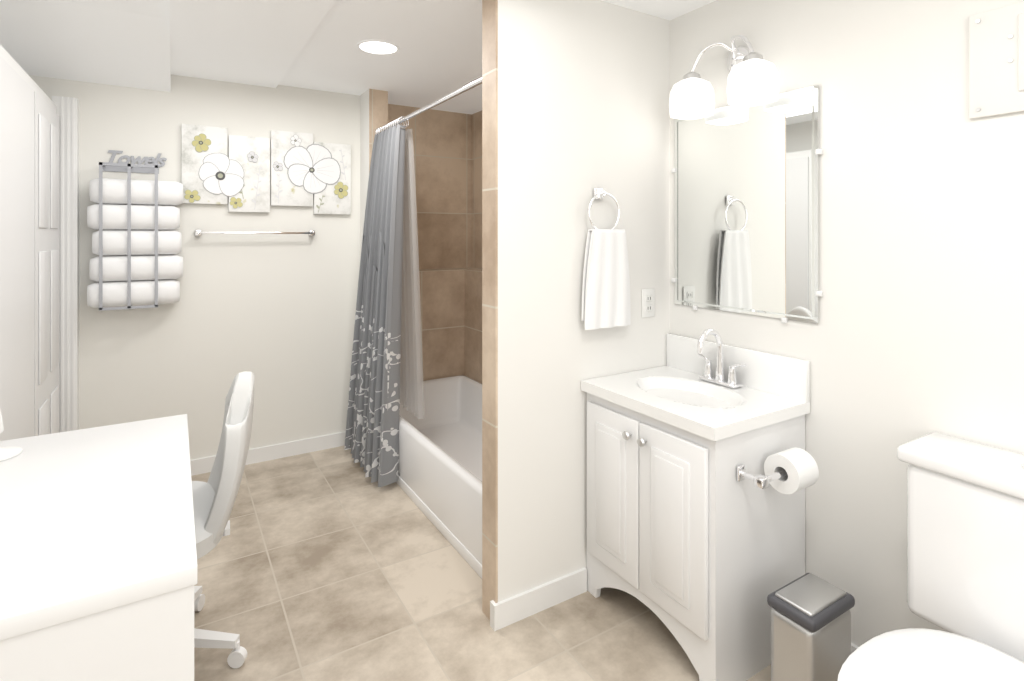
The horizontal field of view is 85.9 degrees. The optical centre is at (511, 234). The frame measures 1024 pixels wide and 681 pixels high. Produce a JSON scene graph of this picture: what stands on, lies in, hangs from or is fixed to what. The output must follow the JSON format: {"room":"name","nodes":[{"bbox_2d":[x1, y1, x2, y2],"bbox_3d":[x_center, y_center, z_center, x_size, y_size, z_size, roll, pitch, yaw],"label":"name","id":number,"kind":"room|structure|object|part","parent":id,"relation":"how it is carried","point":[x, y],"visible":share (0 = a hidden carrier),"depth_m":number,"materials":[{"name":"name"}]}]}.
{"room":"bathroom","nodes":[
{"label":"bathroom","id":0,"kind":"room"},
{"bbox_2d":[29,75,464,459],"bbox_3d":[-1.460,0.220,3.377,2.540,2.260,0.125,0,0,-32],"label":"wall","id":1,"kind":"structure","parent":0,"point":[274,314],"depth_m":3.21,"materials":[{"name":"white paint"}]},
{"bbox_2d":[87,150,182,310],"bbox_3d":[-1.973,-0.034,2.897,0.413,0.826,0.153,0,0,-32],"label":"towel rack","id":2,"kind":"object","parent":1,"relation":"attached to","point":[142,225],"visible":1,"depth_m":2.85,"materials":[{"name":"white fabric"}]},
{"bbox_2d":[87,204,179,229],"bbox_3d":[-1.981,-0.092,2.895,0.397,0.131,0.134,0,0,-32],"label":"towel","id":3,"kind":"object","parent":2,"relation":"on","point":[99,216],"depth_m":2.84,"materials":[{"name":"white fabric"}]},
{"bbox_2d":[87,279,179,307],"bbox_3d":[-1.981,0.306,2.895,0.397,0.131,0.134,0,0,-32],"label":"towel","id":4,"kind":"object","parent":2,"relation":"hanging from","point":[122,293],"depth_m":2.84,"materials":[{"name":"white fabric"}]},
{"bbox_2d":[89,178,182,205],"bbox_3d":[-1.970,-0.226,2.901,0.403,0.131,0.134,0,0,-32],"label":"towel","id":5,"kind":"object","parent":2,"relation":"on","point":[102,191],"depth_m":2.84,"materials":[{"name":"white fabric"}]},
{"bbox_2d":[89,255,182,281],"bbox_3d":[-1.970,0.173,2.901,0.403,0.131,0.134,0,0,-32],"label":"towel","id":6,"kind":"object","parent":2,"relation":"on","point":[102,268],"depth_m":2.85,"materials":[{"name":"white fabric"}]},
{"bbox_2d":[91,230,181,255],"bbox_3d":[-1.969,0.041,2.902,0.385,0.131,0.134,0,0,-32],"label":"towel","id":7,"kind":"object","parent":2,"relation":"on","point":[104,242],"depth_m":2.85,"materials":[{"name":"white fabric"}]},
{"bbox_2d":[181,124,243,204],"bbox_3d":[-1.701,-0.397,3.135,0.314,0.441,0.033,0,0,-32],"label":"canvas art","id":8,"kind":"object","parent":1,"relation":"attached to","point":[211,173],"visible":1,"depth_m":3.11,"materials":[{"name":"white fabric"}]},
{"bbox_2d":[228,135,269,212],"bbox_3d":[-1.542,-0.356,3.232,0.220,0.444,0.032,0,0,-32],"label":"canvas art","id":9,"kind":"object","parent":1,"relation":"attached to","point":[250,155],"visible":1,"depth_m":3.23,"materials":[{"name":"white fabric"}]},
{"bbox_2d":[195,230,314,235],"bbox_3d":[-1.494,-0.012,3.238,0.645,0.032,0.073,0,0,-32],"label":"rail","id":10,"kind":"object","parent":1,"relation":"attached to","point":[200,232],"visible":1,"depth_m":3.19,"materials":[{"name":"silver metal"}]},
{"bbox_2d":[190,431,345,475],"bbox_3d":[-1.607,1.308,3.207,1.450,0.085,0.012,0,0,-32],"label":"baseboard","id":11,"kind":"structure","parent":1,"relation":"attached to","point":[263,454],"depth_m":3.33,"materials":[{"name":"white paint"}]},
{"bbox_2d":[271,130,340,206],"bbox_3d":[-1.269,-0.403,3.400,0.409,0.452,0.032,0,0,-32],"label":"canvas art","id":12,"kind":"object","parent":1,"relation":"attached to","point":[304,168],"visible":1,"depth_m":3.36,"materials":[{"name":"white fabric"}]},
{"bbox_2d":[313,142,350,214],"bbox_3d":[-1.136,-0.355,3.481,0.226,0.448,0.033,0,0,-32],"label":"canvas art","id":13,"kind":"object","parent":1,"relation":"attached to","point":[335,198],"visible":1,"depth_m":3.49,"materials":[{"name":"white fabric"}]},
{"bbox_2d":[360,89,387,258],"bbox_3d":[-0.920,0.045,3.588,0.120,1.911,0.320,0,0,-32],"label":"wall","id":14,"kind":"structure","parent":0,"point":[373,109],"depth_m":3.47,"materials":[{"name":"white paint"}]},
{"bbox_2d":[375,77,481,134],"bbox_3d":[-0.408,-0.645,2.752,0.052,0.052,1.636,0,0,-32],"label":"rod","id":15,"kind":"object","parent":14,"relation":"attached to","point":[461,90],"visible":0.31,"depth_m":2.63,"materials":[{"name":"silver metal"}]},
{"bbox_2d":[344,116,408,486],"bbox_3d":[-0.788,0.325,3.202,0.247,1.980,0.678,0,0,-32],"label":"shower curtain","id":16,"kind":"object","parent":15,"relation":"hanging from","point":[372,433],"visible":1,"depth_m":3.05,"materials":[{"name":"fabric"}]},
{"bbox_2d":[400,129,424,418],"bbox_3d":[-0.636,0.220,3.297,0.088,1.660,0.420,0,0,-32],"label":"curtain liner","id":17,"kind":"object","parent":15,"relation":"hanging from","point":[411,383],"visible":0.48,"depth_m":3.19,"materials":[{"name":"white"}]},
{"bbox_2d":[58,0,715,113],"bbox_3d":[-0.084,-0.950,1.227,3.040,0.080,5.580,0,0,-32],"label":"ceiling","id":18,"kind":"structure","parent":0,"point":[438,54],"depth_m":2.65,"materials":[{"name":"white paint"}]},
{"bbox_2d":[0,0,170,91],"bbox_3d":[-1.979,-0.850,2.493,0.730,0.120,0.840,0,0,-32],"label":"ceiling soffit","id":19,"kind":"object","parent":18,"relation":"attached to","point":[63,40],"visible":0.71,"depth_m":2.46,"materials":[{"name":"white paint"}]},
{"bbox_2d":[169,0,335,87],"bbox_3d":[-0.879,-0.899,1.913,0.540,0.022,2.980,0,0,-32],"label":"ceiling","id":20,"kind":"structure","parent":18,"relation":"attached to","point":[257,42],"depth_m":2.46,"materials":[{"name":"white paint"}]},
{"bbox_2d":[357,40,398,54],"bbox_3d":[-0.647,-0.907,2.664,0.200,0.004,0.200,0,0,-32],"label":"recessed light","id":21,"kind":"object","parent":18,"relation":"in","point":[378,47],"depth_m":2.66,"materials":[{"name":"white"}]},
{"bbox_2d":[388,104,471,269],"bbox_3d":[-0.660,-0.320,4.005,0.760,1.180,0.120,0,0,-32],"label":"wall","id":22,"kind":"structure","parent":0,"point":[442,143],"depth_m":4.03,"materials":[{"name":"tile"}]},
{"bbox_2d":[472,110,481,268],"bbox_3d":[0.228,-0.320,3.399,0.120,1.180,2.082,0,0,-32],"label":"wall","id":23,"kind":"structure","parent":0,"point":[477,190],"depth_m":4.07,"materials":[{"name":"tile"}]},
{"bbox_2d":[191,446,770,680],"bbox_3d":[-0.084,1.390,1.227,3.040,0.080,5.580,0,0,-32],"label":"floor","id":24,"kind":"structure","parent":0,"point":[332,564],"depth_m":1.99,"materials":[{"name":"tile"}]},
{"bbox_2d":[0,45,78,440],"bbox_3d":[-2.044,0.330,2.219,0.327,2.040,1.240,0,0,-32],"label":"door","id":25,"kind":"structure","parent":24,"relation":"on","point":[29,261],"depth_m":2.27,"materials":[{"name":"white paint"}]},
{"bbox_3d":[-1.810,0.375,1.991,0.031,1.926,0.563,0,0,-32],"label":"door","id":26,"kind":"part","parent":25,"relation":"part of","materials":[{"name":"white paint"}]},
{"bbox_3d":[-1.963,-0.615,2.228,0.020,0.050,1.170,0,0,-32],"label":"frame","id":27,"kind":"part","parent":25,"relation":"part of","materials":[{"name":"white paint"}]},
{"bbox_3d":[-2.109,0.375,2.477,0.031,1.926,0.548,0,0,-32],"label":"door","id":28,"kind":"part","parent":25,"relation":"part of","materials":[{"name":"white paint"}]},
{"bbox_3d":[-2.026,-0.270,2.379,0.007,0.480,0.174,0,0,-32],"label":"door panel","id":29,"kind":"part","parent":25,"relation":"part of","materials":[{"name":"white paint"}]},
{"bbox_3d":[-2.026,0.350,2.379,0.007,0.560,0.174,0,0,-32],"label":"door panel","id":30,"kind":"part","parent":25,"relation":"part of","materials":[{"name":"white paint"}]},
{"bbox_3d":[-2.026,0.980,2.379,0.007,0.500,0.174,0,0,-32],"label":"door panel","id":31,"kind":"part","parent":25,"relation":"part of","materials":[{"name":"white paint"}]},
{"bbox_3d":[-2.159,-0.270,2.595,0.007,0.480,0.174,0,0,-32],"label":"door panel","id":32,"kind":"part","parent":25,"relation":"part of","materials":[{"name":"white paint"}]},
{"bbox_3d":[-2.159,0.350,2.595,0.007,0.560,0.174,0,0,-32],"label":"door panel","id":33,"kind":"part","parent":25,"relation":"part of","materials":[{"name":"white paint"}]},
{"bbox_3d":[-2.159,0.980,2.595,0.007,0.500,0.174,0,0,-32],"label":"door panel","id":34,"kind":"part","parent":25,"relation":"part of","materials":[{"name":"white paint"}]},
{"bbox_2d":[72,98,73,430],"bbox_3d":[-2.205,0.330,2.764,0.008,2.040,0.006,0,0,-32],"label":"trim","id":35,"kind":"structure","parent":25,"relation":"attached to","point":[72,264],"depth_m":2.76,"materials":[{"name":"white paint"}]},
{"bbox_2d":[0,414,197,680],"bbox_3d":[-1.164,0.975,1.219,0.781,0.750,0.995,0,0,-32],"label":"desk","id":36,"kind":"object","parent":24,"relation":"on","point":[98,569],"visible":0.96,"depth_m":1.03,"materials":[{"name":"white laminate"}]},
{"bbox_2d":[0,410,21,460],"bbox_3d":[-1.399,0.504,1.488,0.110,0.189,0.124,0,0,-32],"label":"stand","id":37,"kind":"object","parent":36,"relation":"on","point":[9,452],"visible":0.92,"depth_m":1.49,"materials":[{"name":"white plastic"}]},
{"bbox_2d":[192,371,254,667],"bbox_3d":[-1.109,0.900,1.721,0.544,0.897,0.517,0,0,-32],"label":"chair","id":38,"kind":"object","parent":24,"relation":"on","point":[214,496],"visible":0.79,"depth_m":1.71,"materials":[{"name":"white plastic"}]},
{"bbox_3d":[-0.996,1.258,1.722,0.247,0.055,0.166,0,0,-32],"label":"leg","id":39,"kind":"part","parent":38,"relation":"part of","materials":[{"name":"white plastic"}]},
{"bbox_3d":[-0.860,1.292,1.723,0.014,0.035,0.014,0,0,-32],"label":"caster stem","id":40,"kind":"part","parent":38,"relation":"part of","materials":[{"name":"white plastic"}]},
{"bbox_2d":[396,376,481,577],"bbox_3d":[-0.190,1.177,3.002,0.761,0.345,1.835,0,0,-32],"label":"bathtub","id":41,"kind":"object","parent":24,"relation":"on","point":[439,482],"visible":0.38,"depth_m":2.80,"materials":[{"name":"white ceramic"}]},
{"bbox_2d":[581,329,809,680],"bbox_3d":[0.613,0.846,1.941,0.499,1.008,0.603,0,0,-32],"label":"bathroom vanity","id":42,"kind":"object","parent":24,"relation":"on","point":[695,546],"visible":1,"depth_m":1.75,"materials":[{"name":"white wood"}]},
{"bbox_3d":[0.347,0.905,1.948,0.006,0.440,0.158,0,0,-32],"label":"door panel","id":43,"kind":"part","parent":42,"relation":"part of","materials":[{"name":"white wood"}]},
{"bbox_3d":[0.356,0.905,1.954,0.018,0.560,0.268,0,0,-32],"label":"door","id":44,"kind":"part","parent":42,"relation":"part of","materials":[{"name":"white wood"}]},
{"bbox_3d":[0.390,0.675,1.855,0.029,0.030,0.030,0,0,-32],"label":"knob","id":45,"kind":"part","parent":42,"relation":"part of","materials":[{"name":"silver metal"}]},
{"bbox_3d":[0.426,0.675,1.795,0.029,0.030,0.030,0,0,-32],"label":"knob","id":46,"kind":"part","parent":42,"relation":"part of","materials":[{"name":"silver metal"}]},
{"bbox_3d":[0.445,0.612,1.848,0.020,0.047,0.586,0,0,-32],"label":"frame","id":47,"kind":"part","parent":42,"relation":"part of","materials":[{"name":"white wood"}]},
{"bbox_3d":[0.445,1.265,1.848,0.020,0.170,0.586,0,0,-32],"label":"frame","id":48,"kind":"part","parent":42,"relation":"part of","materials":[{"name":"white wood"}]},
{"bbox_3d":[0.490,0.905,1.715,0.006,0.440,0.158,0,0,-32],"label":"door panel","id":49,"kind":"part","parent":42,"relation":"part of","materials":[{"name":"white wood"}]},
{"bbox_3d":[0.500,0.905,1.721,0.018,0.560,0.268,0,0,-32],"label":"door","id":50,"kind":"part","parent":42,"relation":"part of","materials":[{"name":"white wood"}]},
{"bbox_3d":[0.590,0.907,1.611,0.020,0.545,0.030,0,0,-32],"label":"frame","id":51,"kind":"part","parent":42,"relation":"part of","materials":[{"name":"white wood"}]},
{"bbox_2d":[696,329,746,388],"bbox_3d":[0.729,0.446,2.012,0.147,0.207,0.206,0,0,-32],"label":"faucet","id":52,"kind":"object","parent":42,"relation":"on","point":[722,366],"depth_m":2.03,"materials":[{"name":"silver metal"}]},
{"bbox_2d":[737,447,818,493],"bbox_3d":[0.796,0.710,1.641,0.228,0.112,0.129,0,0,-32],"label":"paper holder","id":53,"kind":"object","parent":42,"relation":"attached to","point":[791,470],"visible":1,"depth_m":1.62,"materials":[{"name":"white paper"}]},
{"bbox_3d":[0.702,0.710,1.611,0.016,0.016,0.063,0,0,-32],"label":"post","id":54,"kind":"part","parent":53,"relation":"part of","materials":[{"name":"silver metal"}]},
{"bbox_2d":[767,573,854,680],"bbox_3d":[0.824,1.173,1.530,0.236,0.353,0.138,0,0,-32],"label":"trash can","id":55,"kind":"object","parent":24,"relation":"on","point":[810,626],"visible":1,"depth_m":1.49,"materials":[{"name":"silver metal"}]},
{"bbox_3d":[0.835,1.004,1.537,0.178,0.015,0.106,0,0,-32],"label":"lid","id":56,"kind":"part","parent":55,"relation":"part of","materials":[{"name":"silver metal"}]},
{"bbox_2d":[837,432,1023,680],"bbox_3d":[0.970,0.941,1.122,0.741,0.818,0.476,0,0,-32],"label":"toilet","id":57,"kind":"object","parent":24,"relation":"on","point":[965,543],"visible":0.98,"depth_m":1.27,"materials":[{"name":"white ceramic"}]},
{"bbox_3d":[0.873,0.917,1.063,0.500,0.024,0.380,0,0,-32],"label":"lid seat","id":58,"kind":"part","parent":57,"relation":"part of","materials":[{"name":"white ceramic"}]},
{"bbox_3d":[1.196,0.558,1.260,0.212,0.040,0.476,0,0,-32],"label":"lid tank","id":59,"kind":"part","parent":57,"relation":"part of","materials":[{"name":"white ceramic"}]},
{"bbox_2d":[493,0,669,630],"bbox_3d":[0.281,0.220,2.142,0.862,2.260,0.102,0,0,-32],"label":"wall","id":60,"kind":"structure","parent":0,"point":[583,97],"depth_m":2.04,"materials":[{"name":"white paint"}]},
{"bbox_2d":[482,0,497,619],"bbox_3d":[-0.078,0.220,1.934,0.008,2.260,0.097,0,0,-32],"label":"tile trim","id":61,"kind":"structure","parent":60,"relation":"attached to","point":[489,300],"depth_m":1.93,"materials":[{"name":"beige tile"}]},
{"bbox_2d":[490,600,494,628],"bbox_3d":[-0.066,1.308,1.895,0.012,0.085,0.020,0,0,-32],"label":"baseboard","id":62,"kind":"structure","parent":61,"relation":"attached to","point":[492,602],"depth_m":1.89,"materials":[{"name":"white paint"}]},
{"bbox_2d":[581,188,630,329],"bbox_3d":[0.356,0.085,2.103,0.227,0.531,0.062,0,0,-32],"label":"towel ring","id":63,"kind":"object","parent":60,"relation":"attached to","point":[606,292],"visible":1,"depth_m":2.07,"materials":[{"name":"white fabric"}]},
{"bbox_3d":[0.343,-0.159,2.101,0.016,0.016,0.028,0,0,-32],"label":"post","id":64,"kind":"part","parent":63,"relation":"part of","materials":[{"name":"silver metal"}]},
{"bbox_2d":[642,289,654,317],"bbox_3d":[0.561,0.280,2.261,0.072,0.116,0.009,0,0,-32],"label":"electrical outlet plate","id":65,"kind":"object","parent":60,"relation":"attached to","point":[648,302],"visible":1,"depth_m":2.26,"materials":[{"name":"white plastic"}]},
{"bbox_2d":[645,294,652,301],"bbox_3d":[0.562,0.260,2.259,0.032,0.028,0.005,0,0,-32],"label":"socket","id":66,"kind":"object","parent":65,"relation":"attached to","point":[648,297],"depth_m":2.26,"materials":[{"name":"white plastic"}]},
{"bbox_2d":[645,304,652,311],"bbox_3d":[0.562,0.300,2.259,0.032,0.028,0.005,0,0,-32],"label":"socket","id":67,"kind":"object","parent":65,"relation":"attached to","point":[648,307],"depth_m":2.26,"materials":[{"name":"white plastic"}]},
{"bbox_2d":[461,0,1023,646],"bbox_3d":[1.030,0.220,1.865,0.125,2.260,5.305,0,0,-32],"label":"wall","id":68,"kind":"structure","parent":0,"point":[916,331],"depth_m":1.63,"materials":[{"name":"white paint"}]},
{"bbox_2d":[669,35,779,119],"bbox_3d":[0.768,-0.584,1.995,0.181,0.257,0.406,0,0,-32],"label":"light","id":69,"kind":"object","parent":68,"relation":"attached to","point":[753,78],"visible":0.98,"depth_m":1.93,"materials":[{"name":"white glass"}]},
{"bbox_3d":[0.685,-0.522,2.097,0.146,0.135,0.146,0,0,-32],"label":"lamp shade","id":70,"kind":"part","parent":69,"relation":"part of","materials":[{"name":"white glass"}]},
{"bbox_3d":[0.783,-0.664,2.005,0.084,0.095,0.272,0,0,-32],"label":"arm","id":71,"kind":"part","parent":69,"relation":"part of"},
{"bbox_3d":[0.821,-0.522,1.875,0.146,0.135,0.146,0,0,-32],"label":"lamp shade","id":72,"kind":"part","parent":69,"relation":"part of","materials":[{"name":"white glass"}]},
{"bbox_2d":[666,333,809,402],"bbox_3d":[0.816,0.483,2.065,0.022,0.136,0.603,0,0,-32],"label":"backsplash","id":73,"kind":"structure","parent":68,"relation":"attached to","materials":[{"name":"white stone"}]},
{"bbox_2d":[671,85,822,323],"bbox_3d":[0.837,-0.093,2.045,0.012,0.789,0.628,0,0,-32],"label":"mirror","id":74,"kind":"object","parent":68,"relation":"attached to","point":[746,210],"visible":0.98,"depth_m":1.99,"materials":[{"name":"clear glass"}]},
{"bbox_2d":[851,643,858,653],"bbox_3d":[1.670,1.308,0.689,0.012,0.085,2.630,0,0,-32],"label":"baseboard","id":75,"kind":"structure","parent":68,"relation":"attached to","point":[854,647],"depth_m":1.69,"materials":[{"name":"white paint"}]},
{"bbox_2d":[969,1,1023,118],"bbox_3d":[1.308,-0.440,1.274,0.015,0.270,0.405,0,0,-32],"label":"canvas art","id":76,"kind":"object","parent":68,"relation":"attached to","point":[996,61],"depth_m":1.40,"materials":[{"name":"white paint"}]}
]}

